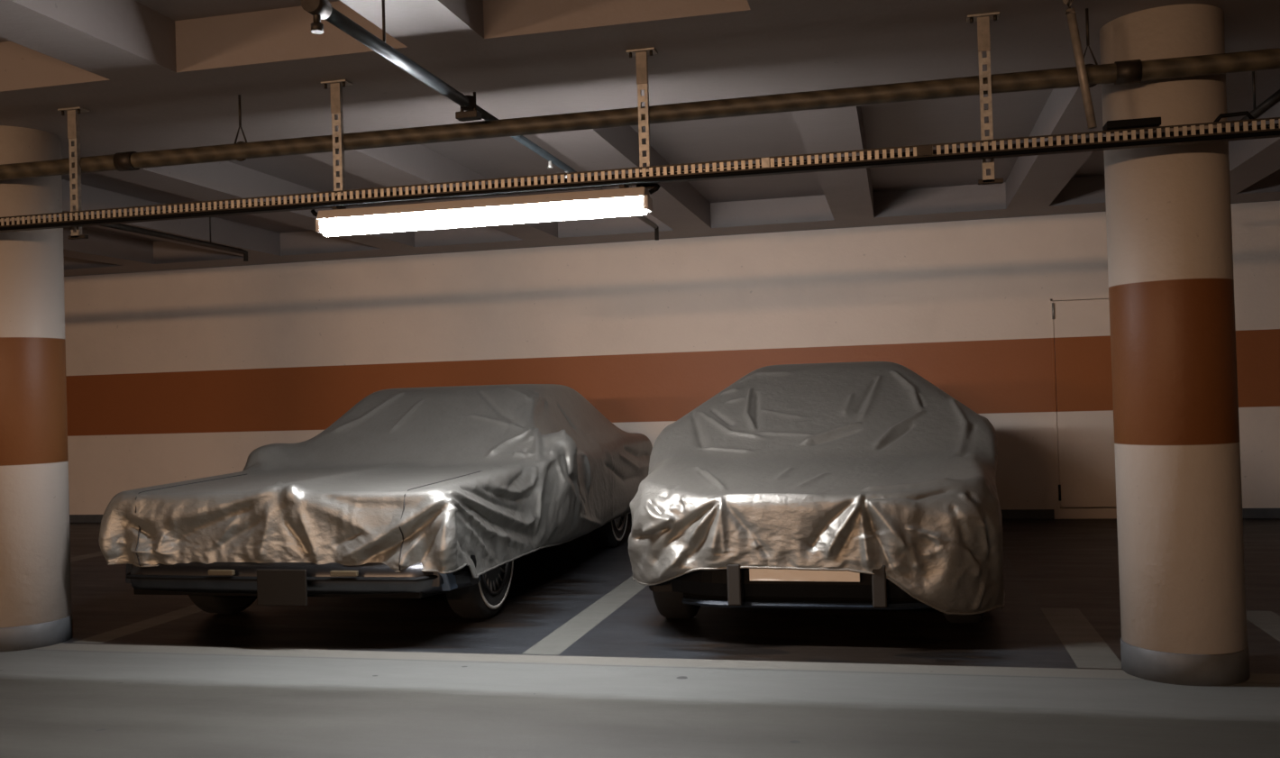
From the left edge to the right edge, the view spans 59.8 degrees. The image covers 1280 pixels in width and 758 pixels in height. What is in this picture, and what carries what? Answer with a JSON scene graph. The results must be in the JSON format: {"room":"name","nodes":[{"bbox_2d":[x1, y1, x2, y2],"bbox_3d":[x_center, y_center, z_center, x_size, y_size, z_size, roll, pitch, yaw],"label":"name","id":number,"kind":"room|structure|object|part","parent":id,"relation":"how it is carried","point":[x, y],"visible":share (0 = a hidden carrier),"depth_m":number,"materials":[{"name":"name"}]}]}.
{"room":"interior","nodes":[
{"label":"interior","id":0,"kind":"room"},
{"bbox_2d":[0,0,1279,276],"bbox_3d":[-1.845,-1.582,1.122,20.400,0.375,19.720,-2,-1,13],"label":"ceiling","id":1,"kind":"structure","parent":0,"point":[150,75],"depth_m":5.48,"materials":[{"name":"paint"}]},
{"bbox_2d":[57,106,90,239],"bbox_3d":[-2.736,-0.993,5.388,0.124,0.631,0.070,-2,-1,13],"label":"hanger","id":2,"kind":"object","parent":1,"relation":"hanging from","point":[73,113],"visible":0.98,"depth_m":5.38,"materials":[{"name":"metal"}]},
{"bbox_3d":[-2.746,-1.303,5.392,0.124,0.009,0.070,-2,-1,13],"label":"ceiling plate","id":3,"kind":"part","parent":2,"relation":"part of","materials":[{"name":"metal"}]},
{"bbox_2d":[62,213,248,261],"bbox_3d":[-3.370,-1.210,7.799,0.040,0.540,2.128,-2,-1,13],"label":"pipe","id":4,"kind":"object","parent":1,"relation":"hanging from","point":[119,226],"visible":0.76,"depth_m":7.99,"materials":[{"name":"metal"}]},
{"bbox_3d":[-3.238,-1.252,8.370,0.011,0.450,0.011,-2,-1,-9],"label":"hanger rod","id":5,"kind":"part","parent":4,"relation":"part of","materials":[{"name":"metal"}]},
{"bbox_2d":[234,94,246,161],"bbox_3d":[-1.880,-1.181,5.231,0.094,0.312,0.012,-2,-1,13],"label":"hanger","id":6,"kind":"object","parent":1,"relation":"hanging from","point":[239,96],"visible":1,"depth_m":5.23,"materials":[{"name":"metal"}]},
{"bbox_3d":[-1.883,-1.264,5.232,0.011,0.145,0.011,-2,-1,36],"label":"rod","id":7,"kind":"part","parent":6,"relation":"part of","materials":[{"name":"metal"}]},
{"bbox_2d":[0,47,1279,180],"bbox_3d":[-0.919,-1.103,5.005,19.800,0.090,0.090,-2,-1,13],"label":"ceiling pipe","id":8,"kind":"object","parent":6,"relation":"hanging from","point":[1134,71],"visible":0.98,"depth_m":4.71,"materials":[{"name":"metal"}]},
{"bbox_2d":[320,79,352,207],"bbox_3d":[-1.375,-1.068,5.069,0.124,0.571,0.070,-2,-1,13],"label":"hanger","id":9,"kind":"object","parent":1,"relation":"hanging from","point":[336,86],"visible":0.84,"depth_m":5.06,"materials":[{"name":"metal"}]},
{"bbox_3d":[-1.384,-1.349,5.072,0.124,0.009,0.070,-2,-1,13],"label":"ceiling plate","id":10,"kind":"part","parent":9,"relation":"part of","materials":[{"name":"metal"}]},
{"bbox_2d":[301,0,658,240],"bbox_3d":[-0.462,-1.336,6.022,0.100,0.515,5.136,-2,-1,13],"label":"pipe","id":11,"kind":"object","parent":1,"relation":"hanging from","point":[320,10],"visible":0.91,"depth_m":4.19,"materials":[{"name":"metal"}]},
{"bbox_3d":[-0.928,-1.297,4.027,0.011,0.170,0.011,-2,-1,-9],"label":"hanger rod","id":12,"kind":"part","parent":11,"relation":"part of","materials":[{"name":"metal"}]},
{"bbox_2d":[625,47,658,189],"bbox_3d":[0.017,-1.105,4.742,0.124,0.591,0.070,-2,-1,13],"label":"hanger","id":13,"kind":"object","parent":1,"relation":"hanging from","point":[641,54],"visible":0.88,"depth_m":4.73,"materials":[{"name":"metal"}]},
{"bbox_2d":[0,110,1279,232],"bbox_3d":[-0.938,-0.833,4.885,19.800,0.104,0.128,-2,-1,13],"label":"cable tray","id":14,"kind":"object","parent":13,"relation":"hanging from","point":[921,154],"visible":1,"depth_m":4.57,"materials":[{"name":"metal"}]},
{"bbox_2d":[310,183,660,236],"bbox_3d":[-0.703,-0.735,4.863,1.626,0.131,0.134,-2,-1,13],"label":"tube light","id":15,"kind":"object","parent":14,"relation":"hanging from","point":[625,200],"visible":0.99,"depth_m":4.81,"materials":[{"name":"beige plastic"}]},
{"bbox_3d":[0.507,-0.874,4.491,0.035,0.042,0.006,-2,-1,13],"label":"joint plate","id":16,"kind":"part","parent":14,"relation":"part of","materials":[{"name":"metal"}]},
{"bbox_3d":[1.113,-0.894,4.349,0.060,0.042,0.006,-2,-1,13],"label":"joint plate","id":17,"kind":"part","parent":14,"relation":"part of","materials":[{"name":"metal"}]},
{"bbox_3d":[0.008,-1.396,4.746,0.124,0.009,0.070,-2,-1,13],"label":"ceiling plate","id":18,"kind":"part","parent":13,"relation":"part of","materials":[{"name":"metal"}]},
{"bbox_2d":[966,11,1003,184],"bbox_3d":[1.375,-1.110,4.423,0.124,0.671,0.070,-2,-1,13],"label":"hanger","id":19,"kind":"object","parent":1,"relation":"hanging from","point":[982,20],"visible":0.98,"depth_m":4.41,"materials":[{"name":"metal"}]},
{"bbox_3d":[1.365,-1.441,4.428,0.124,0.009,0.070,-2,-1,13],"label":"ceiling plate","id":20,"kind":"part","parent":19,"relation":"part of","materials":[{"name":"metal"}]},
{"bbox_2d":[1062,0,1097,128],"bbox_3d":[1.675,-1.214,4.237,0.106,0.527,0.044,-2,-1,13],"label":"diagonal brace","id":21,"kind":"object","parent":1,"relation":"attached to","point":[1070,13],"visible":1,"depth_m":4.22,"materials":[{"name":"metal"}]},
{"bbox_2d":[1083,8,1097,87],"bbox_3d":[1.764,-1.303,4.376,0.094,0.312,0.012,-2,-1,13],"label":"hanger","id":22,"kind":"object","parent":1,"relation":"hanging from","point":[1086,9],"visible":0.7,"depth_m":4.37,"materials":[{"name":"metal"}]},
{"bbox_3d":[1.761,-1.386,4.378,0.011,0.145,0.011,-2,-1,-9],"label":"rod","id":23,"kind":"part","parent":22,"relation":"part of","materials":[{"name":"metal"}]},
{"bbox_2d":[1231,71,1279,127],"bbox_3d":[3.022,-1.332,5.976,0.040,0.284,3.400,-2,-1,13],"label":"pipe","id":24,"kind":"object","parent":1,"relation":"hanging from","point":[1257,111],"visible":0.31,"depth_m":4.99,"materials":[{"name":"metal"}]},
{"bbox_3d":[2.816,-1.358,5.101,0.011,0.245,0.011,-2,-1,36],"label":"hanger rod","id":25,"kind":"part","parent":24,"relation":"part of","materials":[{"name":"metal"}]},
{"bbox_2d":[0,518,1279,757],"bbox_3d":[-1.757,1.329,1.081,20.400,0.120,19.720,-2,-1,13],"label":"floor","id":26,"kind":"structure","parent":0,"point":[579,658],"depth_m":4.74,"materials":[{"name":"grey concrete"}]},
{"bbox_2d":[0,125,73,652],"bbox_3d":[-3.281,0.048,5.854,0.472,2.665,0.472,-2,-1,13],"label":"column","id":27,"kind":"structure","parent":26,"relation":"on","point":[36,612],"depth_m":5.69,"materials":[{"name":"beige paint"}]},
{"bbox_2d":[125,512,628,618],"bbox_3d":[-1.329,0.726,7.628,1.945,1.240,4.505,-2,-1,13],"label":"car","id":28,"kind":"object","parent":26,"relation":"on","point":[214,588],"visible":0.3,"depth_m":5.54,"materials":[{"name":"black paint"}]},
{"bbox_2d":[99,384,652,578],"bbox_3d":[-1.264,0.592,7.898,2.181,1.086,4.969,-2,-1,13],"label":"cover","id":29,"kind":"object","parent":28,"relation":"on","point":[437,478],"visible":0.98,"depth_m":6.26,"materials":[{"name":"silver fabric"}]},
{"bbox_2d":[649,564,985,622],"bbox_3d":[1.210,0.622,7.087,1.770,1.280,4.100,-2,-1,13],"label":"car","id":30,"kind":"object","parent":26,"relation":"on","point":[681,597],"visible":0.12,"depth_m":5.16,"materials":[{"name":"black paint"}]},
{"bbox_3d":[0.754,0.877,5.117,0.505,0.107,0.012,-2,-1,13],"label":"license plate","id":31,"kind":"part","parent":30,"relation":"part of","materials":[{"name":"white metal"}]},
{"bbox_2d":[628,361,1005,614],"bbox_3d":[1.303,0.509,7.499,1.979,1.226,5.008,-2,-1,13],"label":"cover","id":32,"kind":"object","parent":30,"relation":"on","point":[861,467],"visible":1,"depth_m":5.39,"materials":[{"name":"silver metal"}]},
{"bbox_2d":[1099,3,1249,685],"bbox_3d":[2.188,-0.135,4.572,0.472,2.665,0.472,-2,-1,13],"label":"column","id":33,"kind":"structure","parent":26,"relation":"on","point":[1173,326],"depth_m":4.37,"materials":[{"name":"beige paint"}]},
{"bbox_2d":[64,201,1279,519],"bbox_3d":[0.426,-0.161,10.604,20.400,2.990,0.200,-2,-1,13],"label":"wall","id":34,"kind":"structure","parent":0,"point":[178,375],"depth_m":10.65,"materials":[{"name":"beige paint"}]},
{"bbox_2d":[69,508,1279,522],"bbox_3d":[0.446,1.290,10.481,20.000,0.085,0.012,-2,-1,13],"label":"baseboard","id":35,"kind":"structure","parent":34,"relation":"attached to","point":[1247,513],"depth_m":9.77,"materials":[{"name":"grey paint"}]},
{"bbox_2d":[1050,295,1116,519],"bbox_3d":[4.088,0.246,9.681,0.920,1.930,0.118,-2,-1,13],"label":"door","id":36,"kind":"structure","parent":34,"relation":"in","point":[1080,326],"depth_m":9.70,"materials":[{"name":"paint"}]}
]}

